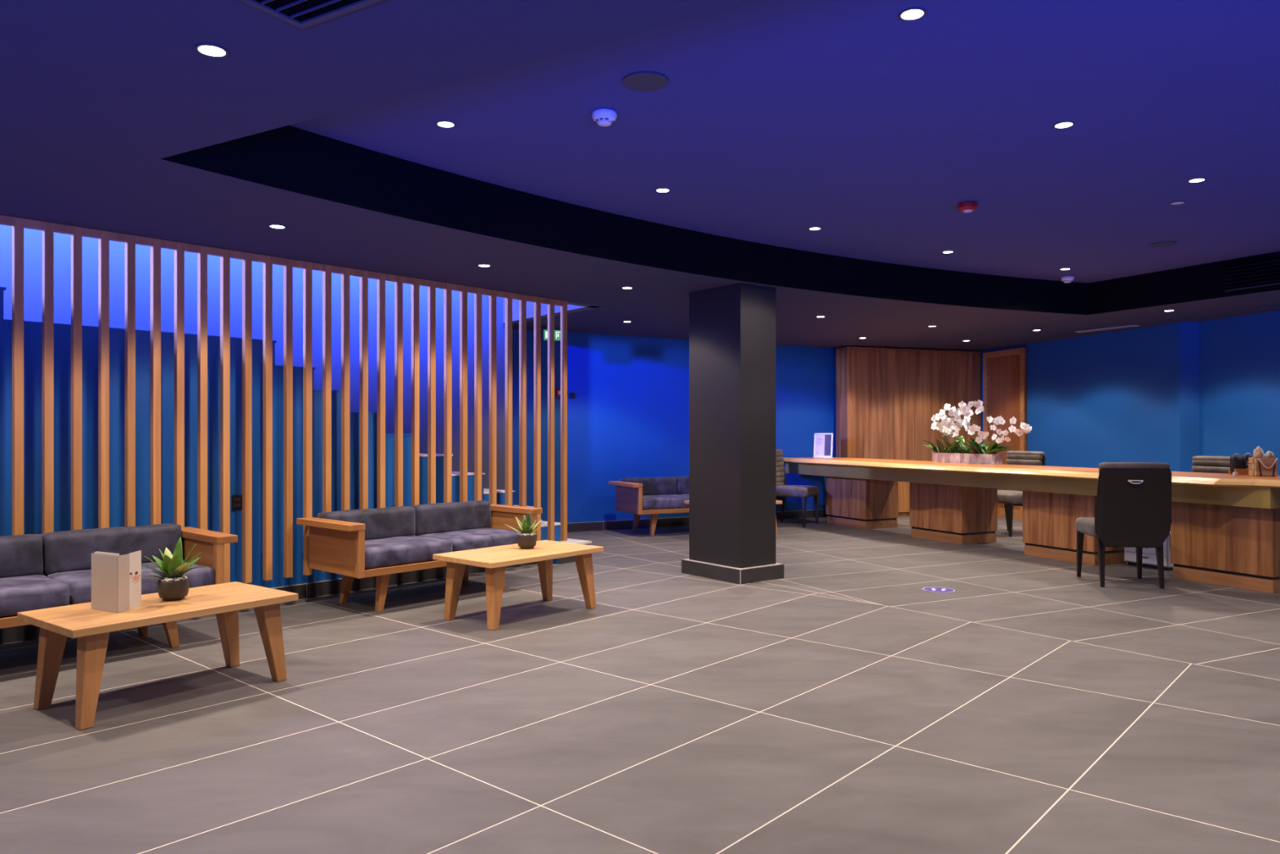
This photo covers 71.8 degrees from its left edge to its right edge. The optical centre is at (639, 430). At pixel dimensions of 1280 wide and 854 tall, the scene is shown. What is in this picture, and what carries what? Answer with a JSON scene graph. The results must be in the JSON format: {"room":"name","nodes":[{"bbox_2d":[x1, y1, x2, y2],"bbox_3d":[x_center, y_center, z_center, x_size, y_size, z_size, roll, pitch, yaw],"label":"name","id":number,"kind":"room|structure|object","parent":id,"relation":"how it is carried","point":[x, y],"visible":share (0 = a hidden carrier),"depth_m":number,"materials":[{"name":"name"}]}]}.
{"room":"lobby","nodes":[
{"label":"lobby","id":0,"kind":"room"},
{"bbox_2d":[0,224,505,489],"bbox_3d":[-3.821,-0.790,6.647,0.120,3.900,7.330,0,0,41],"label":"wall","id":1,"kind":"structure","parent":0,"point":[33,238],"depth_m":7.59,"materials":[{"name":"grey paint"}]},
{"bbox_2d":[502,297,600,324],"bbox_3d":[-0.893,-1.935,8.674,0.120,1.609,1.648,0,0,-38],"label":"wall","id":2,"kind":"structure","parent":0,"point":[530,305],"depth_m":8.81,"materials":[{"name":"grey paint"}]},
{"bbox_2d":[567,301,599,307],"bbox_3d":[-2.704,-1.935,5.464,0.120,1.609,7.030,0,0,41],"label":"wall","id":3,"kind":"structure","parent":0,"point":[568,303],"depth_m":7.94,"materials":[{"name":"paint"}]},
{"bbox_2d":[0,515,1279,853],"bbox_3d":[-0.500,1.210,6.200,23.000,0.100,17.600,0,0,0],"label":"floor","id":4,"kind":"structure","parent":0,"point":[838,704],"depth_m":3.52,"materials":[{"name":"grey tile"}]},
{"bbox_2d":[0,523,237,648],"bbox_3d":[-2.986,0.847,4.493,0.650,0.626,1.590,0,0,41],"label":"sofa","id":5,"kind":"object","parent":4,"relation":"on","point":[43,571],"visible":0.59,"depth_m":4.63,"materials":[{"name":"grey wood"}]},
{"bbox_2d":[0,533,43,577],"bbox_3d":[-3.361,0.649,4.370,0.168,0.230,0.683,0,0,41],"label":"cushion","id":6,"kind":"object","parent":5,"relation":"on","point":[22,554],"depth_m":4.50,"materials":[{"name":"grey fabric"}]},
{"bbox_2d":[0,575,70,617],"bbox_3d":[-3.145,0.798,4.177,0.452,0.136,0.677,0,0,41],"label":"seat cushion","id":7,"kind":"object","parent":5,"relation":"on","point":[18,593],"depth_m":4.20,"materials":[{"name":"grey fabric"}]},
{"bbox_2d":[40,523,182,575],"bbox_3d":[-2.912,0.649,4.882,0.168,0.226,0.682,0,0,41],"label":"cushion","id":8,"kind":"object","parent":5,"relation":"on","point":[69,550],"depth_m":4.77,"materials":[{"name":"grey fabric"}]},
{"bbox_2d":[47,560,213,604],"bbox_3d":[-2.694,0.799,4.690,0.453,0.134,0.680,0,0,41],"label":"seat cushion","id":9,"kind":"object","parent":5,"relation":"on","point":[77,578],"depth_m":4.57,"materials":[{"name":"grey fabric"}]},
{"bbox_2d":[17,581,297,730],"bbox_3d":[-2.102,0.960,3.916,0.555,0.400,0.950,0,0,37],"label":"coffee table","id":10,"kind":"object","parent":4,"relation":"on","point":[91,628],"visible":1,"depth_m":3.71,"materials":[{"name":"brown wood"}]},
{"bbox_2d":[91,550,141,613],"bbox_3d":[-2.252,0.637,3.764,0.176,0.244,0.159,0,0,0],"label":"menu card","id":11,"kind":"object","parent":10,"relation":"on","point":[116,580],"visible":1,"depth_m":3.73,"materials":[{"name":"beige paper"}]},
{"bbox_2d":[141,537,202,600],"bbox_3d":[-2.123,0.622,3.971,0.278,0.275,0.211,0,0,-33],"label":"potted plant","id":12,"kind":"object","parent":10,"relation":"on","point":[173,585],"visible":0.98,"depth_m":3.95,"materials":[{"name":"green plant"}]},
{"bbox_2d":[0,561,537,644],"bbox_3d":[-2.535,1.109,5.887,0.014,0.102,5.090,0,0,41],"label":"baseboard","id":13,"kind":"structure","parent":4,"relation":"on","point":[11,634],"depth_m":6.27,"materials":[{"name":"tile"}]},
{"bbox_2d":[0,214,567,583],"bbox_3d":[-2.136,-0.083,6.015,0.045,2.091,4.506,0,0,41],"label":"screen","id":14,"kind":"object","parent":4,"relation":"on","point":[48,228],"visible":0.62,"depth_m":5.80,"materials":[{"name":"brown wood"}]},
{"bbox_2d":[0,286,591,587],"bbox_3d":[-2.850,0.188,6.441,1.590,1.945,5.505,0,0,41],"label":"staircase","id":15,"kind":"structure","parent":4,"relation":"on","point":[33,331],"depth_m":5.57,"materials":[{"name":"blue paint"}]},
{"bbox_2d":[231,493,242,510],"bbox_3d":[-2.632,0.465,5.777,0.014,0.100,0.072,0,0,41],"label":"power socket","id":16,"kind":"object","parent":15,"relation":"attached to","point":[237,500],"visible":0.84,"depth_m":5.77,"materials":[{"name":"black plastic"}]},
{"bbox_2d":[296,500,542,612],"bbox_3d":[-1.494,0.847,6.197,0.650,0.626,1.590,0,0,41],"label":"sofa","id":17,"kind":"object","parent":4,"relation":"on","point":[380,543],"visible":0.86,"depth_m":5.95,"materials":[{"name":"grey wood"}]},
{"bbox_2d":[317,506,415,540],"bbox_3d":[-1.868,0.649,6.073,0.168,0.230,0.683,0,0,41],"label":"cushion","id":18,"kind":"object","parent":17,"relation":"on","point":[397,521],"depth_m":6.07,"materials":[{"name":"grey fabric"}]},
{"bbox_2d":[364,535,452,568],"bbox_3d":[-1.653,0.798,5.880,0.452,0.136,0.677,0,0,41],"label":"seat cushion","id":19,"kind":"object","parent":17,"relation":"on","point":[381,552],"depth_m":5.76,"materials":[{"name":"grey fabric"}]},
{"bbox_2d":[411,500,491,536],"bbox_3d":[-1.419,0.649,6.585,0.168,0.226,0.682,0,0,41],"label":"cushion","id":20,"kind":"object","parent":17,"relation":"on","point":[428,518],"depth_m":6.50,"materials":[{"name":"grey fabric"}]},
{"bbox_2d":[417,527,521,551],"bbox_3d":[-1.201,0.799,6.393,0.453,0.134,0.680,0,0,41],"label":"seat cushion","id":21,"kind":"object","parent":17,"relation":"on","point":[461,539],"depth_m":6.28,"materials":[{"name":"grey fabric"}]},
{"bbox_2d":[432,539,604,630],"bbox_3d":[-0.757,0.960,5.621,0.555,0.400,0.950,0,0,41],"label":"coffee table","id":22,"kind":"object","parent":4,"relation":"on","point":[495,559],"visible":1,"depth_m":5.43,"materials":[{"name":"brown wood"}]},
{"bbox_2d":[504,511,544,548],"bbox_3d":[-0.743,0.643,5.726,0.273,0.233,0.149,0,0,0],"label":"potted plant","id":23,"kind":"object","parent":22,"relation":"on","point":[526,539],"visible":1,"depth_m":5.69,"materials":[{"name":"green plant"}]},
{"bbox_2d":[608,475,688,535],"bbox_3d":[0.493,0.847,10.193,1.590,0.626,0.650,0,0,-27],"label":"sofa","id":24,"kind":"object","parent":4,"relation":"on","point":[653,496],"visible":0.55,"depth_m":9.90,"materials":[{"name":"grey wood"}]},
{"bbox_2d":[620,476,676,495],"bbox_3d":[0.100,0.649,10.218,0.683,0.230,0.168,0,0,-27],"label":"cushion","id":25,"kind":"object","parent":24,"relation":"on","point":[659,485],"depth_m":10.17,"materials":[{"name":"grey fabric"}]},
{"bbox_2d":[642,494,688,509],"bbox_3d":[0.228,0.798,9.959,0.677,0.136,0.452,0,0,-27],"label":"seat cushion","id":26,"kind":"object","parent":24,"relation":"on","point":[649,501],"depth_m":9.77,"materials":[{"name":"grey fabric"}]},
{"bbox_2d":[675,475,688,494],"bbox_3d":[0.708,0.649,10.525,0.682,0.226,0.168,0,0,-27],"label":"cushion","id":27,"kind":"object","parent":24,"relation":"on","point":[682,482],"depth_m":10.33,"materials":[{"name":"grey fabric"}]},
{"bbox_2d":[681,282,784,584],"bbox_3d":[0.737,-0.139,7.094,0.477,2.598,0.692,0,0,-37],"label":"column","id":28,"kind":"structure","parent":4,"relation":"on","point":[732,326],"depth_m":6.89,"materials":[{"name":"grey paint"}]},
{"bbox_2d":[684,500,782,537],"bbox_3d":[1.013,0.960,9.620,0.922,0.400,0.538,0,0,-27],"label":"coffee table","id":29,"kind":"object","parent":4,"relation":"on","point":[685,501],"visible":0.14,"depth_m":9.59,"materials":[{"name":"brown wood"}]},
{"bbox_2d":[775,448,819,527],"bbox_3d":[1.874,0.695,10.965,0.582,0.930,0.524,0,0,31],"label":"upholstered chair","id":30,"kind":"object","parent":4,"relation":"on","point":[783,491],"visible":0.62,"depth_m":10.92,"materials":[{"name":"grey fabric"}]},
{"bbox_2d":[835,346,981,516],"bbox_3d":[3.717,0.024,12.162,2.180,2.272,0.284,0,0,-20],"label":"wood wall panel","id":31,"kind":"object","parent":4,"relation":"on","point":[887,399],"visible":0.62,"depth_m":11.94,"materials":[{"name":"brown wood"}]},
{"bbox_2d":[921,586,955,592],"bbox_3d":[2.180,1.159,6.451,0.236,0.001,0.236,0,0,20],"label":"floor sticker","id":32,"kind":"object","parent":4,"relation":"on","point":[936,589],"visible":1,"depth_m":6.45,"materials":[{"name":"blue"}]},
{"bbox_2d":[997,450,1045,537],"bbox_3d":[4.187,0.695,9.993,0.582,0.930,0.524,0,0,-26],"label":"upholstered chair","id":33,"kind":"object","parent":4,"relation":"on","point":[1010,498],"visible":0.37,"depth_m":9.90,"materials":[{"name":"beige fabric"}]},
{"bbox_2d":[782,457,1279,593],"bbox_3d":[3.478,0.754,8.907,0.982,0.812,6.180,0,0,-26],"label":"reception desk","id":34,"kind":"object","parent":4,"relation":"on","point":[1225,527],"visible":0.89,"depth_m":7.94,"materials":[{"name":"brown wood"}]},
{"bbox_2d":[813,432,832,457],"bbox_3d":[2.350,0.188,11.345,0.236,0.320,0.106,0,0,22],"label":"picture frame","id":35,"kind":"object","parent":34,"relation":"on","point":[823,442],"visible":0.99,"depth_m":11.35,"materials":[{"name":"white plastic"}]},
{"bbox_2d":[824,434,831,455],"bbox_3d":[2.408,0.182,11.332,0.082,0.271,0.059,0,0,22],"label":"photo","id":36,"kind":"object","parent":35,"relation":"on","point":[827,437],"depth_m":11.33},
{"bbox_2d":[920,400,1031,464],"bbox_3d":[3.557,0.009,9.433,0.489,0.676,1.402,0,0,-21],"label":"flower arrangement","id":37,"kind":"object","parent":34,"relation":"on","point":[971,453],"visible":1,"depth_m":9.43,"materials":[{"name":"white plant"}]},
{"bbox_2d":[1232,471,1237,475],"bbox_3d":[4.587,0.333,6.812,0.028,0.030,0.020,0,0,0],"label":"card holder","id":38,"kind":"object","parent":34,"relation":"on","point":[1234,473],"visible":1,"depth_m":6.80,"materials":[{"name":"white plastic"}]},
{"bbox_2d":[1228,467,1248,475],"bbox_3d":[4.771,0.323,7.007,0.140,0.050,0.110,0,0,8],"label":"wooden tray","id":39,"kind":"object","parent":34,"relation":"on","point":[1240,471],"visible":0.59,"depth_m":6.96,"materials":[{"name":"brown wood"}]},
{"bbox_2d":[1229,453,1241,473],"bbox_3d":[4.727,0.262,7.013,0.072,0.165,0.072,0,0,8],"label":"pouch","id":40,"kind":"object","parent":39,"relation":"in","point":[1235,461],"visible":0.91,"depth_m":6.99,"materials":[{"name":"black fabric"}]},
{"bbox_2d":[1241,453,1253,468],"bbox_3d":[4.811,0.258,7.000,0.074,0.167,0.074,0,0,8],"label":"pouch","id":41,"kind":"object","parent":39,"relation":"in","point":[1245,463],"visible":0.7,"depth_m":6.98,"materials":[{"name":"black fabric"}]},
{"bbox_2d":[1248,457,1277,476],"bbox_3d":[4.799,0.274,6.799,0.168,0.146,0.137,0,0,8],"label":"wooden crate","id":42,"kind":"object","parent":34,"relation":"on","point":[1260,466],"visible":1,"depth_m":6.76,"materials":[{"name":"brown wood"}]},
{"bbox_2d":[1253,446,1263,457],"bbox_3d":[4.768,0.169,6.810,0.063,0.103,0.068,0,0,15],"label":"trinket","id":43,"kind":"object","parent":42,"relation":"in","point":[1258,452],"visible":1,"depth_m":6.79,"materials":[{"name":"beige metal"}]},
{"bbox_2d":[1261,453,1268,457],"bbox_3d":[4.804,0.204,6.801,0.049,0.056,0.053,0,0,23],"label":"trinket","id":44,"kind":"object","parent":42,"relation":"in","point":[1265,455],"visible":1,"depth_m":6.78,"materials":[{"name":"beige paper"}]},
{"bbox_2d":[1266,450,1274,457],"bbox_3d":[4.850,0.187,6.811,0.048,0.066,0.051,0,0,-25],"label":"trinket","id":45,"kind":"object","parent":42,"relation":"in","point":[1270,454],"visible":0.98,"depth_m":6.79,"materials":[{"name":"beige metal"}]},
{"bbox_2d":[1075,462,1171,588],"bbox_3d":[3.670,0.695,6.740,0.524,0.930,0.582,0,0,9],"label":"upholstered chair","id":46,"kind":"object","parent":4,"relation":"on","point":[1133,505],"visible":1,"depth_m":6.50,"materials":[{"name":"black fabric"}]},
{"bbox_2d":[1124,531,1173,570],"bbox_3d":[4.382,1.010,7.533,0.246,0.300,0.400,0,0,-26],"label":"drawer unit","id":47,"kind":"object","parent":4,"relation":"on","point":[1148,554],"visible":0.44,"depth_m":7.45,"materials":[{"name":"white plastic"}]},
{"bbox_2d":[1191,455,1241,473],"bbox_3d":[5.077,0.695,7.963,0.582,0.930,0.524,0,0,-26],"label":"upholstered chair","id":48,"kind":"object","parent":4,"relation":"on","point":[1202,464],"visible":0.17,"depth_m":8.09,"materials":[{"name":"beige fabric"}]},
{"bbox_2d":[0,0,1279,351],"bbox_3d":[-0.500,-1.130,7.650,23.000,0.001,14.700,0,0,0],"label":"ceiling","id":49,"kind":"structure","parent":0,"point":[94,94],"depth_m":3.40,"materials":[{"name":"blue paint"}]},
{"bbox_2d":[194,43,229,57],"bbox_3d":[-1.269,-1.127,2.620,0.092,0.004,0.092,0,0,0],"label":"recessed light","id":50,"kind":"object","parent":49,"relation":"in","point":[206,49],"visible":1,"depth_m":2.61,"materials":[{"name":"grey"}]},
{"bbox_2d":[268,224,286,228],"bbox_3d":[-2.001,-1.127,4.877,0.092,0.004,0.092,0,0,0],"label":"recessed light","id":51,"kind":"object","parent":49,"relation":"in","point":[274,226],"visible":1,"depth_m":4.87,"materials":[{"name":"grey plastic"}]},
{"bbox_2d":[240,0,382,29],"bbox_3d":[-0.836,-1.124,2.039,0.620,0.010,0.620,0,0,31],"label":"ceiling vent","id":52,"kind":"object","parent":49,"relation":"in","point":[302,14],"visible":1,"depth_m":2.35,"materials":[{"name":"grey metal"}]},
{"bbox_2d":[477,263,491,266],"bbox_3d":[-1.062,-1.127,6.028,0.092,0.004,0.092,0,0,0],"label":"recessed light","id":53,"kind":"object","parent":49,"relation":"in","point":[482,264],"visible":1,"depth_m":6.02,"materials":[{"name":"grey"}]},
{"bbox_2d":[542,325,560,341],"bbox_3d":[-0.935,-1.047,9.499,0.220,0.164,0.027,0,0,-20],"label":"exit sign","id":54,"kind":"object","parent":49,"relation":"hanging from","point":[557,332],"visible":0.6,"depth_m":9.49,"materials":[{"name":"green plastic"}]},
{"bbox_2d":[621,286,632,288],"bbox_3d":[-0.101,-1.127,6.971,0.092,0.004,0.092,0,0,0],"label":"recessed light","id":55,"kind":"object","parent":49,"relation":"in","point":[624,287],"visible":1,"depth_m":6.95,"materials":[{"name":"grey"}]},
{"bbox_2d":[1075,324,1137,332],"bbox_3d":[5.155,-1.127,9.768,0.100,0.006,0.700,0,0,-26],"label":"ceiling vent","id":56,"kind":"object","parent":49,"relation":"in","point":[1123,326],"visible":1,"depth_m":9.73,"materials":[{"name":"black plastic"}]},
{"bbox_2d":[512,328,837,523],"bbox_3d":[0.684,0.015,11.034,8.919,2.290,0.120,0,0,-29],"label":"wall","id":57,"kind":"structure","parent":0,"point":[628,415],"depth_m":10.51,"materials":[{"name":"blue paint"}]},
{"bbox_2d":[555,388,560,396],"bbox_3d":[-0.915,-0.435,10.066,0.090,0.090,0.041,0,0,-27],"label":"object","id":58,"kind":"object","parent":57,"relation":"attached to","point":[557,391],"visible":0.56,"depth_m":10.04,"materials":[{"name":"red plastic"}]},
{"bbox_2d":[568,392,574,398],"bbox_3d":[-0.781,-0.405,10.155,0.070,0.070,0.015,0,0,-27],"label":"light switch","id":59,"kind":"object","parent":57,"relation":"attached to","point":[571,395],"visible":1,"depth_m":10.15,"materials":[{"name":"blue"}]},
{"bbox_2d":[567,509,827,532],"bbox_3d":[0.716,1.109,10.975,8.919,0.102,0.014,0,0,-29],"label":"baseboard","id":60,"kind":"structure","parent":57,"relation":"attached to","point":[678,521],"depth_m":10.61,"materials":[{"name":"tile"}]},
{"bbox_2d":[289,0,1279,283],"bbox_3d":[2.678,-1.440,4.546,9.344,0.001,8.143,0,0,0],"label":"ceiling","id":61,"kind":"structure","parent":0,"point":[773,121],"depth_m":4.27,"materials":[{"name":"blue paint"}]},
{"bbox_2d":[435,120,455,128],"bbox_3d":[-0.910,-1.437,4.143,0.092,0.004,0.092,0,0,0],"label":"recessed light","id":62,"kind":"object","parent":61,"relation":"in","point":[447,124],"visible":1,"depth_m":4.14,"materials":[{"name":"grey"}]},
{"bbox_2d":[591,108,617,126],"bbox_3d":[-0.161,-1.412,3.995,0.114,0.056,0.114,0,0,0],"label":"smoke detector","id":63,"kind":"object","parent":61,"relation":"attached to","point":[602,117],"visible":1,"depth_m":3.96,"materials":[{"name":"white plastic"}]},
{"bbox_2d":[622,71,668,90],"bbox_3d":[0.023,-1.435,3.631,0.188,0.008,0.188,0,0,0],"label":"ceiling speaker","id":64,"kind":"object","parent":61,"relation":"attached to","point":[642,80],"visible":1,"depth_m":3.62,"materials":[{"name":"grey"}]},
{"bbox_2d":[655,187,670,192],"bbox_3d":[0.136,-1.437,5.280,0.092,0.004,0.092,0,0,0],"label":"recessed light","id":65,"kind":"object","parent":61,"relation":"in","point":[660,189],"visible":1,"depth_m":5.27,"materials":[{"name":"grey"}]},
{"bbox_2d":[808,226,821,230],"bbox_3d":[1.243,-1.437,6.280,0.092,0.004,0.092,0,0,0],"label":"recessed light","id":66,"kind":"object","parent":61,"relation":"in","point":[811,228],"visible":1,"depth_m":6.27,"materials":[{"name":"grey"}]},
{"bbox_2d":[898,7,926,20],"bbox_3d":[0.940,-1.437,3.049,0.092,0.004,0.092,0,0,0],"label":"recessed light","id":67,"kind":"object","parent":61,"relation":"in","point":[913,13],"visible":1,"depth_m":3.04,"materials":[{"name":"grey"}]},
{"bbox_2d":[942,250,954,253],"bbox_3d":[2.474,-1.437,7.103,0.092,0.004,0.092,0,0,0],"label":"recessed light","id":68,"kind":"object","parent":61,"relation":"in","point":[944,251],"visible":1,"depth_m":7.09,"materials":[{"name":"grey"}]},
{"bbox_2d":[958,201,977,213],"bbox_3d":[2.075,-1.412,5.593,0.115,0.054,0.115,0,0,22],"label":"fire alarm","id":69,"kind":"object","parent":61,"relation":"attached to","point":[966,206],"visible":1,"depth_m":5.55,"materials":[{"name":"red plastic"}]},
{"bbox_2d":[1053,120,1075,128],"bbox_3d":[1.991,-1.437,4.153,0.092,0.004,0.092,0,0,0],"label":"recessed light","id":70,"kind":"object","parent":61,"relation":"in","point":[1066,124],"visible":1,"depth_m":4.14,"materials":[{"name":"grey"}]},
{"bbox_2d":[1059,267,1071,270],"bbox_3d":[3.777,-1.437,7.851,0.092,0.004,0.092,0,0,0],"label":"recessed light","id":71,"kind":"object","parent":61,"relation":"in","point":[1064,268],"visible":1,"depth_m":7.84,"materials":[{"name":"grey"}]},
{"bbox_2d":[1060,275,1074,283],"bbox_3d":[3.988,-1.412,8.248,0.114,0.056,0.114,0,0,0],"label":"smoke detector","id":72,"kind":"object","parent":61,"relation":"attached to","point":[1066,279],"visible":1,"depth_m":8.21,"materials":[{"name":"white plastic"}]},
{"bbox_2d":[1148,241,1177,247],"bbox_3d":[4.024,-1.435,6.806,0.188,0.008,0.188,0,0,0],"label":"ceiling speaker","id":73,"kind":"object","parent":61,"relation":"attached to","point":[1162,244],"visible":1,"depth_m":6.79,"materials":[{"name":"black"}]},
{"bbox_2d":[1168,200,1186,204],"bbox_3d":[3.391,-1.437,5.576,0.092,0.004,0.092,0,0,0],"label":"recessed light","id":74,"kind":"object","parent":61,"relation":"in","point":[1178,202],"visible":1,"depth_m":5.56,"materials":[{"name":"grey plastic"}]},
{"bbox_2d":[1187,177,1206,182],"bbox_3d":[3.194,-1.437,5.071,0.092,0.004,0.092,0,0,0],"label":"recessed light","id":75,"kind":"object","parent":61,"relation":"in","point":[1196,180],"visible":1,"depth_m":5.06,"materials":[{"name":"grey"}]},
{"bbox_2d":[977,322,1180,531],"bbox_3d":[5.176,0.015,11.165,0.120,2.290,4.061,0,0,-14],"label":"wall","id":76,"kind":"structure","parent":0,"point":[1092,400],"depth_m":10.19,"materials":[{"name":"blue paint"}]},
{"bbox_2d":[982,346,1026,519],"bbox_3d":[4.904,0.037,11.899,0.048,2.245,0.860,0,0,-14],"label":"door","id":77,"kind":"structure","parent":76,"relation":"in","point":[1004,371],"depth_m":11.86,"materials":[{"name":"brown wood"}]},
{"bbox_2d":[1180,321,1199,471],"bbox_3d":[5.711,0.015,9.206,0.171,2.290,0.120,0,0,21],"label":"wall","id":78,"kind":"structure","parent":0,"point":[1189,331],"depth_m":9.15,"materials":[{"name":"blue paint"}]},
{"bbox_2d":[1199,310,1279,475],"bbox_3d":[7.318,0.015,3.776,0.120,2.290,11.126,0,0,-16],"label":"wall","id":79,"kind":"structure","parent":0,"point":[1239,356],"depth_m":8.69,"materials":[{"name":"blue paint"}]},
{"bbox_2d":[160,124,1279,315],"bbox_3d":[2.436,-1.285,3.827,7.946,0.310,6.912,0,0,-28],"label":"ceiling recess","id":80,"kind":"structure","parent":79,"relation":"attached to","point":[288,157],"depth_m":5.91,"materials":[{"name":"black paint"}]},
{"bbox_2d":[1224,255,1279,291],"bbox_3d":[5.283,-1.288,6.727,0.020,0.224,1.600,0,0,-26],"label":"air vent","id":81,"kind":"object","parent":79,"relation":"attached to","point":[1265,271],"visible":1,"depth_m":7.24,"materials":[{"name":"black metal"}]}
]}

